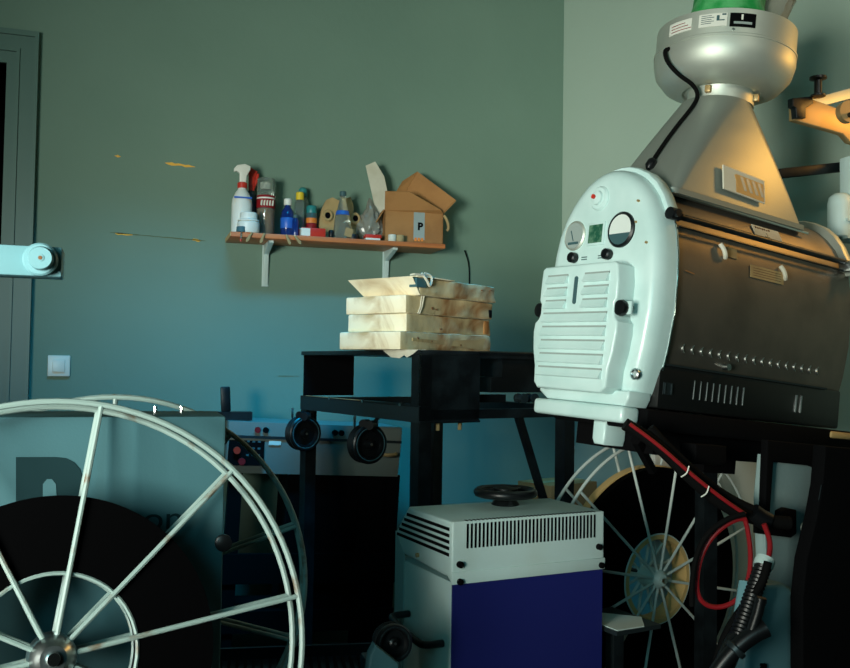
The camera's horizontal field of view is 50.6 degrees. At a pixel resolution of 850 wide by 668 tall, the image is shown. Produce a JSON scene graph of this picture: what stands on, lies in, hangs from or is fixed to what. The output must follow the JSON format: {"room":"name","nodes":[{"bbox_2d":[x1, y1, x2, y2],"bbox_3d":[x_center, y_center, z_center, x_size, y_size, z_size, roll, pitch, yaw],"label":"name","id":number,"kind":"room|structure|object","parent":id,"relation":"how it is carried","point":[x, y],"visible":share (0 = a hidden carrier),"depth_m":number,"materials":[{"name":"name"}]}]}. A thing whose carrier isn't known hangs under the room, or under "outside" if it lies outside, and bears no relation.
{"room":"cinema projection room","nodes":[
{"label":"cinema projection room","id":0,"kind":"room"},
{"bbox_2d":[0,0,563,646],"bbox_3d":[-0.990,-0.261,3.641,3.552,3.050,0.121,2,-2,-18],"label":"wall","id":1,"kind":"structure","parent":0,"point":[148,110],"depth_m":3.70,"materials":[{"name":"paint"}]},
{"bbox_2d":[0,72,5,243],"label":"door","id":2,"kind":"structure","parent":1,"relation":"in","point":[2,74],"depth_m":4.58,"materials":[{"name":"black"}]},
{"bbox_2d":[0,27,39,403],"bbox_3d":[-2.003,0.038,3.284,1.044,2.395,0.155,2,-2,-18],"label":"door frame","id":3,"kind":"structure","parent":1,"relation":"attached to","point":[19,49],"depth_m":3.39,"materials":[{"name":"teal paint"}]},
{"bbox_2d":[47,355,69,376],"bbox_3d":[-1.394,0.121,3.426,0.080,0.080,0.019,2,-2,-18],"label":"light switch","id":4,"kind":"object","parent":1,"relation":"attached to","point":[58,365],"visible":1,"depth_m":3.42,"materials":[{"name":"white plastic"}]},
{"bbox_2d":[225,231,444,286],"bbox_3d":[-0.363,-0.285,3.678,0.874,0.190,0.200,2,-2,-18],"label":"wall shelf","id":5,"kind":"object","parent":1,"relation":"attached to","point":[390,248],"visible":0.82,"depth_m":3.66,"materials":[{"name":"brown wood"}]},
{"bbox_2d":[236,226,244,231],"bbox_3d":[-0.708,-0.404,3.479,0.042,0.022,0.042,2,-2,-18],"label":"tin","id":6,"kind":"object","parent":5,"relation":"on","point":[238,228],"visible":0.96,"depth_m":3.46,"materials":[{"name":"teal metal"}]},
{"bbox_2d":[231,164,251,231],"bbox_3d":[-0.723,-0.532,3.557,0.080,0.283,0.082,2,-2,-18],"label":"spray bottle","id":7,"kind":"object","parent":5,"relation":"on","point":[241,201],"visible":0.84,"depth_m":3.53,"materials":[{"name":"white plastic"}]},
{"bbox_2d":[237,212,259,232],"bbox_3d":[-0.688,-0.432,3.508,0.086,0.081,0.086,2,-2,-18],"label":"plastic jar","id":8,"kind":"object","parent":5,"relation":"on","point":[249,220],"visible":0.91,"depth_m":3.48,"materials":[{"name":"white plastic"}]},
{"bbox_2d":[248,168,258,212],"bbox_3d":[-0.703,-0.530,3.633,0.067,0.285,0.066,2,-2,-18],"label":"spray bottle","id":9,"kind":"object","parent":5,"relation":"on","point":[253,176],"visible":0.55,"depth_m":3.63,"materials":[{"name":"red plastic"}]},
{"bbox_2d":[256,177,274,233],"bbox_3d":[-0.639,-0.505,3.610,0.075,0.236,0.076,2,-2,-18],"label":"canister","id":10,"kind":"object","parent":5,"relation":"on","point":[265,204],"visible":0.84,"depth_m":3.58,"materials":[{"name":"white plastic"}]},
{"bbox_2d":[280,198,293,234],"bbox_3d":[-0.550,-0.464,3.602,0.056,0.155,0.056,2,-2,-18],"label":"bottle","id":11,"kind":"object","parent":5,"relation":"on","point":[287,213],"visible":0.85,"depth_m":3.58,"materials":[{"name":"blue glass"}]},
{"bbox_2d":[292,214,298,234],"bbox_3d":[-0.517,-0.431,3.590,0.028,0.090,0.028,2,-2,-18],"label":"bottle","id":12,"kind":"object","parent":5,"relation":"on","point":[295,222],"visible":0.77,"depth_m":3.58,"materials":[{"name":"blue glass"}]},
{"bbox_2d":[295,192,303,228],"bbox_3d":[-0.510,-0.480,3.657,0.038,0.193,0.038,2,-2,-18],"label":"clear bottle","id":13,"kind":"object","parent":5,"relation":"on","point":[299,204],"visible":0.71,"depth_m":3.64,"materials":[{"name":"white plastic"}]},
{"bbox_2d":[299,187,308,226],"bbox_3d":[-0.504,-0.492,3.707,0.048,0.222,0.048,2,-2,-18],"label":"squeeze bottle","id":14,"kind":"object","parent":5,"relation":"on","point":[302,189],"visible":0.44,"depth_m":3.69,"materials":[{"name":"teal plastic"}]},
{"bbox_2d":[306,205,316,227],"bbox_3d":[-0.465,-0.453,3.682,0.047,0.142,0.047,2,-2,-18],"label":"spray can","id":15,"kind":"object","parent":5,"relation":"on","point":[311,210],"visible":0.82,"depth_m":3.66,"materials":[{"name":"teal metal"}]},
{"bbox_2d":[299,227,325,236],"bbox_3d":[-0.452,-0.402,3.600,0.098,0.036,0.065,2,-2,-18],"label":"box","id":16,"kind":"object","parent":5,"relation":"on","point":[303,231],"visible":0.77,"depth_m":3.57,"materials":[{"name":"red cardboard"}]},
{"bbox_2d":[329,230,333,236],"bbox_3d":[-0.376,-0.399,3.604,0.021,0.032,0.021,2,-2,-18],"label":"canister","id":17,"kind":"object","parent":5,"relation":"on","point":[331,232],"visible":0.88,"depth_m":3.60,"materials":[{"name":"black paint"}]},
{"bbox_2d":[318,197,360,236],"bbox_3d":[-0.359,-0.474,3.734,0.171,0.192,0.080,2,-2,-18],"label":"paper bag","id":18,"kind":"object","parent":5,"relation":"on","point":[327,215],"visible":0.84,"depth_m":3.70,"materials":[{"name":"beige paper"}]},
{"bbox_2d":[334,191,352,237],"bbox_3d":[-0.333,-0.480,3.651,0.072,0.198,0.072,2,-2,-18],"label":"clear bottle","id":19,"kind":"object","parent":5,"relation":"on","point":[342,227],"visible":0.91,"depth_m":3.62,"materials":[{"name":"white plastic"}]},
{"bbox_2d":[349,234,357,238],"bbox_3d":[-0.291,-0.391,3.647,0.040,0.022,0.040,2,-2,-18],"label":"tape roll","id":20,"kind":"object","parent":5,"relation":"on","point":[354,236],"visible":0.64,"depth_m":3.63,"materials":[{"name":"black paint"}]},
{"bbox_2d":[355,198,382,238],"bbox_3d":[-0.230,-0.471,3.739,0.116,0.189,0.115,2,-2,-18],"label":"clear bag","id":21,"kind":"object","parent":5,"relation":"on","point":[367,224],"visible":0.73,"depth_m":3.70,"materials":[{"name":"beige"}]},
{"bbox_2d":[363,234,380,239],"bbox_3d":[-0.214,-0.391,3.661,0.066,0.024,0.040,2,-2,-18],"label":"box","id":22,"kind":"object","parent":5,"relation":"on","point":[366,236],"visible":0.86,"depth_m":3.64,"materials":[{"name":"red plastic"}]},
{"bbox_2d":[388,234,395,240],"bbox_3d":[-0.134,-0.391,3.674,0.033,0.028,0.033,2,-2,-18],"label":"tape roll","id":23,"kind":"object","parent":5,"relation":"on","point":[391,237],"visible":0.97,"depth_m":3.66,"materials":[{"name":"paper"}]},
{"bbox_2d":[396,235,403,241],"bbox_3d":[-0.102,-0.390,3.684,0.033,0.028,0.033,2,-2,-18],"label":"tape roll","id":24,"kind":"object","parent":5,"relation":"on","point":[398,237],"visible":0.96,"depth_m":3.67,"materials":[{"name":"paper"}]},
{"bbox_2d":[376,172,455,243],"bbox_3d":[-0.049,-0.531,3.786,0.343,0.318,0.178,1,-2,-14],"label":"carton","id":25,"kind":"object","parent":5,"relation":"on","point":[415,211],"visible":0.94,"depth_m":3.73,"materials":[{"name":"cardboard"}]},
{"bbox_2d":[366,162,386,220],"bbox_3d":[-0.181,-0.551,3.755,0.149,0.331,0.003,2,-2,-25],"label":"loose sheet","id":26,"kind":"object","parent":25,"relation":"in","point":[376,178],"visible":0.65,"depth_m":3.75,"materials":[{"name":"paper"}]},
{"bbox_2d":[464,250,469,283],"bbox_3d":[0.181,-0.088,3.945,0.032,0.561,0.008,2,-2,-31],"label":"lead","id":27,"kind":"object","parent":1,"relation":"hanging from","point":[464,250],"visible":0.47,"depth_m":3.95,"materials":[{"name":"black rubber"}]},
{"bbox_2d":[312,641,347,644],"bbox_3d":[0.391,1.276,1.929,5.400,0.100,6.900,2,-2,-18],"label":"floor","id":28,"kind":"structure","parent":0,"point":[343,641],"depth_m":3.71,"materials":[{"name":"black"}]},
{"bbox_2d":[0,406,231,667],"bbox_3d":[-0.988,0.637,1.184,1.411,1.080,0.170,2,-2,-18],"label":"cabinet","id":29,"kind":"object","parent":28,"relation":"on","point":[141,469],"visible":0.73,"depth_m":1.30,"materials":[{"name":"teal"}]},
{"bbox_2d":[0,243,64,279],"bbox_3d":[-0.751,-0.054,1.248,0.462,0.310,0.103,1,-2,-16],"label":"reel arm","id":30,"kind":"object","parent":29,"relation":"on","point":[36,260],"depth_m":1.28,"materials":[{"name":"teal paint"}]},
{"bbox_2d":[0,398,304,667],"bbox_3d":[-0.483,0.416,1.164,0.667,0.662,0.195,2,-2,-24],"label":"reel","id":31,"kind":"object","parent":29,"relation":"attached to","point":[161,596],"visible":1,"depth_m":1.21,"materials":[{"name":"beige metal"}]},
{"bbox_2d":[37,394,306,667],"bbox_3d":[-0.534,0.431,1.527,0.658,0.658,0.141,2,-2,-18],"label":"reel","id":32,"kind":"object","parent":29,"relation":"attached to","point":[294,524],"visible":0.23,"depth_m":1.57,"materials":[{"name":"beige metal"}]},
{"bbox_2d":[220,642,371,667],"bbox_3d":[-0.421,1.026,2.261,0.767,0.398,0.254,1,-2,-10],"label":"plinth","id":33,"kind":"object","parent":28,"relation":"on","point":[343,655],"visible":0.43,"depth_m":2.38,"materials":[{"name":"black paint"}]},
{"bbox_2d":[220,418,401,647],"bbox_3d":[-0.602,0.788,3.439,1.006,0.927,0.341,2,-2,-18],"label":"control console","id":34,"kind":"object","parent":28,"relation":"on","point":[356,503],"visible":0.7,"depth_m":3.43,"materials":[{"name":"grey metal"}]},
{"bbox_2d":[216,386,251,419],"bbox_3d":[-0.714,0.258,3.365,0.130,0.124,0.060,2,-2,-18],"label":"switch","id":35,"kind":"object","parent":34,"relation":"on","point":[226,411],"visible":0.96,"depth_m":3.34,"materials":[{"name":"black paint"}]},
{"bbox_2d":[360,621,411,667],"bbox_3d":[-0.098,0.879,1.700,0.136,0.658,0.100,2,-2,-18],"label":"guide","id":36,"kind":"object","parent":28,"relation":"on","point":[391,644],"visible":1,"depth_m":1.71,"materials":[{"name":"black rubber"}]},
{"bbox_2d":[285,350,574,644],"bbox_3d":[-0.016,0.657,2.946,0.671,1.196,0.798,2,-2,-32],"label":"metal table","id":37,"kind":"object","parent":28,"relation":"on","point":[446,385],"visible":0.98,"depth_m":2.73,"materials":[{"name":"black paint"}]},
{"bbox_2d":[383,349,419,357],"bbox_3d":[-0.061,0.058,2.589,0.028,0.025,0.200,2,-2,-32],"label":"paper scrap","id":38,"kind":"object","parent":37,"relation":"on","point":[392,353],"visible":0.89,"depth_m":2.58,"materials":[{"name":"white paper"}]},
{"bbox_2d":[340,331,490,350],"bbox_3d":[-0.024,0.026,2.764,0.252,0.054,0.427,-1,-3,40],"label":"carton","id":39,"kind":"object","parent":37,"relation":"on","point":[394,340],"visible":0.8,"depth_m":2.63,"materials":[{"name":"cardboard"}]},
{"bbox_2d":[348,313,489,335],"bbox_3d":[-0.011,-0.026,2.783,0.241,0.054,0.418,-1,-3,39],"label":"carton","id":40,"kind":"object","parent":39,"relation":"on","point":[407,322],"visible":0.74,"depth_m":2.65,"materials":[{"name":"cardboard"}]},
{"bbox_2d":[346,295,491,319],"bbox_3d":[-0.009,-0.078,2.781,0.260,0.054,0.413,-1,-3,41],"label":"carton","id":41,"kind":"object","parent":40,"relation":"on","point":[394,304],"visible":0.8,"depth_m":2.65,"materials":[{"name":"cardboard"}]},
{"bbox_2d":[348,272,495,302],"bbox_3d":[0.004,-0.138,2.771,0.260,0.067,0.423,-1,-3,40],"label":"carton","id":42,"kind":"object","parent":41,"relation":"on","point":[416,284],"visible":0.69,"depth_m":2.65,"materials":[{"name":"cardboard"}]},
{"bbox_2d":[388,484,604,667],"bbox_3d":[0.143,0.794,2.087,0.460,0.865,0.295,2,-2,-26],"label":"base cabinet","id":43,"kind":"object","parent":28,"relation":"on","point":[513,580],"visible":0.98,"depth_m":2.00,"materials":[{"name":"metal"}]},
{"bbox_2d":[397,498,604,584],"bbox_3d":[0.173,0.473,2.116,0.437,0.133,0.341,2,-2,-18],"label":"hood","id":44,"kind":"object","parent":43,"relation":"attached to","point":[497,542],"depth_m":2.00,"materials":[{"name":"grey metal"}]},
{"bbox_2d":[602,607,660,667],"bbox_3d":[0.449,0.958,2.144,0.135,0.553,0.170,2,-2,-29],"label":"side table","id":45,"kind":"object","parent":28,"relation":"on","point":[614,652],"visible":0.42,"depth_m":2.13,"materials":[{"name":"grey metal"}]},
{"bbox_2d":[602,613,643,630],"bbox_3d":[0.460,0.681,2.147,0.130,0.002,0.148,2,-2,-29],"label":"paper sheet","id":46,"kind":"object","parent":45,"relation":"on","point":[617,622],"visible":0.65,"depth_m":2.12,"materials":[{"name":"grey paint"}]},
{"bbox_2d":[556,447,754,667],"bbox_3d":[0.569,0.775,2.674,0.797,0.960,0.396,2,-2,-31],"label":"reel","id":47,"kind":"object","parent":28,"relation":"on","point":[640,508],"visible":0.54,"depth_m":2.54,"materials":[{"name":"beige metal"}]},
{"bbox_2d":[534,398,849,667],"bbox_3d":[0.696,0.705,2.294,0.822,1.075,0.331,2,-2,-32],"label":"stand","id":48,"kind":"object","parent":28,"relation":"on","point":[598,424],"visible":0.89,"depth_m":2.20,"materials":[{"name":"metal"}]},
{"bbox_2d":[631,437,656,473],"bbox_3d":[0.511,0.283,2.100,0.026,0.098,0.133,0,-2,31],"label":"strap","id":49,"kind":"object","parent":48,"relation":"attached to","point":[639,446],"visible":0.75,"depth_m":2.09,"materials":[{"name":"black plastic"}]},
{"bbox_2d":[533,95,849,428],"bbox_3d":[0.708,-0.182,2.303,0.863,0.845,0.398,2,-2,-31],"label":"lamphouse","id":50,"kind":"object","parent":48,"relation":"on","point":[693,282],"visible":1,"depth_m":2.15,"materials":[{"name":"metal"}]},
{"bbox_2d":[533,261,634,393],"bbox_3d":[0.369,-0.013,2.119,0.084,0.305,0.289,2,-2,-32],"label":"vent","id":51,"kind":"object","parent":50,"relation":"attached to","point":[584,331],"depth_m":2.06,"materials":[{"name":"white metal"}]},
{"bbox_2d":[630,95,803,230],"bbox_3d":[0.719,-0.438,2.327,0.540,0.331,0.364,2,-2,-18],"label":"exhaust hood","id":52,"kind":"object","parent":50,"relation":"attached to","point":[719,166],"depth_m":2.22,"materials":[{"name":"grey metal"}]},
{"bbox_2d":[654,7,797,108],"bbox_3d":[0.785,-0.693,2.362,0.360,0.220,0.359,1,-2,0],"label":"exhaust fan","id":53,"kind":"object","parent":50,"relation":"on","point":[750,55],"visible":0.94,"depth_m":2.23,"materials":[{"name":"metal"}]},
{"bbox_2d":[652,47,699,158],"bbox_3d":[0.624,-0.575,2.267,0.148,0.316,0.054,2,-2,-18],"label":"lead","id":54,"kind":"object","parent":53,"relation":"attached to","point":[674,70],"visible":1,"depth_m":2.27,"materials":[{"name":"black rubber"}]},
{"bbox_2d":[645,158,656,169],"bbox_3d":[0.558,-0.420,2.223,0.029,0.032,0.025,2,-2,-18],"label":"plug","id":55,"kind":"object","parent":54,"relation":"attached to","point":[650,164],"visible":1,"depth_m":2.21,"materials":[{"name":"black rubber"}]},
{"bbox_2d":[734,21,751,24],"bbox_3d":[0.773,-0.756,2.188,0.044,0.010,0.003,1,-2,5],"label":"print","id":56,"kind":"object","parent":53,"relation":"on","point":[735,22],"depth_m":2.19,"materials":[{"name":"grey"}]},
{"bbox_2d":[691,0,795,18],"bbox_3d":[0.828,-0.850,2.364,0.299,0.152,0.223,0,-2,15],"label":"duct","id":57,"kind":"object","parent":53,"relation":"on","point":[783,8],"visible":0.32,"depth_m":2.33,"materials":[{"name":"green plastic"}]},
{"bbox_2d":[681,344,818,374],"bbox_3d":[0.794,0.063,2.173,0.490,0.067,0.128,2,-2,-18],"label":"vent","id":58,"kind":"object","parent":50,"relation":"attached to","point":[696,359],"depth_m":2.17,"materials":[{"name":"metal"}]},
{"bbox_2d":[554,407,849,447],"bbox_3d":[0.729,0.236,2.322,0.765,0.048,0.316,8,-4,-32],"label":"tray","id":59,"kind":"object","parent":48,"relation":"on","point":[680,426],"depth_m":2.14,"materials":[{"name":"black"}]},
{"bbox_2d":[830,431,849,439],"bbox_3d":[1.077,0.267,2.389,0.100,0.018,0.072,8,-4,-32],"label":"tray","id":60,"kind":"object","parent":48,"relation":"on","point":[834,435],"depth_m":2.35,"materials":[{"name":"brown wood"}]},
{"bbox_2d":[651,454,756,641],"bbox_3d":[0.903,0.819,2.849,0.522,1.005,0.021,2,-2,-32],"label":"metal panel","id":61,"kind":"object","parent":28,"relation":"on","point":[743,478],"visible":0.02,"depth_m":2.91,"materials":[{"name":"grey metal"}]},
{"bbox_2d":[679,439,849,667],"bbox_3d":[0.943,0.747,2.059,0.890,1.022,0.313,2,-2,-32],"label":"pedestal","id":62,"kind":"object","parent":28,"relation":"on","point":[806,615],"visible":0.92,"depth_m":1.82,"materials":[{"name":"black metal"}]},
{"bbox_2d":[621,419,792,530],"bbox_3d":[0.600,0.300,1.913,0.363,0.235,0.058,1,-2,-2],"label":"cable bundle","id":63,"kind":"object","parent":62,"relation":"attached to","point":[652,437],"visible":0.98,"depth_m":1.91,"materials":[{"name":"black"}]},
{"bbox_2d":[689,511,745,606],"bbox_3d":[0.612,0.470,1.883,0.116,0.200,0.016,1,-2,4],"label":"cable","id":64,"kind":"object","parent":63,"relation":"attached to","point":[713,528],"visible":1,"depth_m":1.88,"materials":[{"name":"black plastic"}]},
{"bbox_2d":[695,517,752,608],"bbox_3d":[0.631,0.483,1.900,0.122,0.197,0.017,1,-2,2],"label":"cable","id":65,"kind":"object","parent":63,"relation":"hanging from","point":[712,537],"visible":0.79,"depth_m":1.90,"materials":[{"name":"red plastic"}]},
{"bbox_2d":[709,596,770,667],"bbox_3d":[0.566,0.582,1.660,0.140,0.200,0.040,1,-2,2],"label":"hose","id":66,"kind":"object","parent":62,"relation":"attached to","point":[756,631],"visible":1,"depth_m":1.65,"materials":[{"name":"black rubber"}]},
{"bbox_2d":[715,554,774,667],"bbox_3d":[0.608,0.550,1.721,0.212,0.238,0.044,3,-3,-41],"label":"corrugated hose","id":67,"kind":"object","parent":62,"relation":"attached to","point":[742,617],"visible":0.64,"depth_m":1.73,"materials":[{"name":"black plastic"}]},
{"bbox_2d":[712,561,771,662],"bbox_3d":[0.609,0.555,1.740,0.120,0.233,0.017,1,-2,4],"label":"hose","id":68,"kind":"object","parent":67,"relation":"attached to","point":[766,567],"visible":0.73,"depth_m":1.74,"materials":[{"name":"black plastic"}]},
{"bbox_2d":[761,523,772,556],"bbox_3d":[0.714,0.436,1.880,0.024,0.083,0.014,2,-2,-18],"label":"cable","id":69,"kind":"object","parent":62,"relation":"attached to","point":[764,525],"visible":0.73,"depth_m":1.88,"materials":[{"name":"red plastic"}]},
{"bbox_2d":[778,74,849,178],"bbox_3d":[1.229,0.085,2.559,0.498,2.350,0.232,2,-2,-18],"label":"reel arm","id":70,"kind":"object","parent":28,"relation":"on","point":[814,111],"visible":0.91,"depth_m":2.54},
{"bbox_2d":[827,156,849,243],"bbox_3d":[1.228,-0.392,2.610,0.124,0.250,0.074,2,-2,-18],"label":"canister","id":71,"kind":"object","parent":70,"relation":"attached to","point":[838,205],"visible":0.88,"depth_m":2.58,"materials":[{"name":"paint"}]},
{"bbox_3d":[0.493,1.013,3.339,0.384,0.529,0.242,2,-3,-38],"label":"crate","id":72,"kind":"object","parent":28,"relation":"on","visible":0},
{"bbox_2d":[518,477,596,504],"bbox_3d":[0.492,0.647,3.348,0.249,0.201,0.170,2,-3,-38],"label":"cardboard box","id":73,"kind":"object","parent":72,"relation":"on","point":[549,483],"visible":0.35,"depth_m":3.31,"materials":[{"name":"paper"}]},
{"bbox_2d":[587,221,605,245],"bbox_3d":[0.411,-0.239,2.150,0.010,0.056,0.058,8,-4,-32],"label":"display screen","id":74,"kind":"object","parent":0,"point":[604,222],"depth_m":2.13,"materials":[{"name":"glass"}]},
{"bbox_2d":[562,0,849,614],"bbox_3d":[2.258,-0.273,1.906,0.150,3.050,5.706,2,-2,-35],"label":"wall","id":75,"kind":"structure","parent":0,"point":[614,105],"depth_m":3.76,"materials":[{"name":"paint"}]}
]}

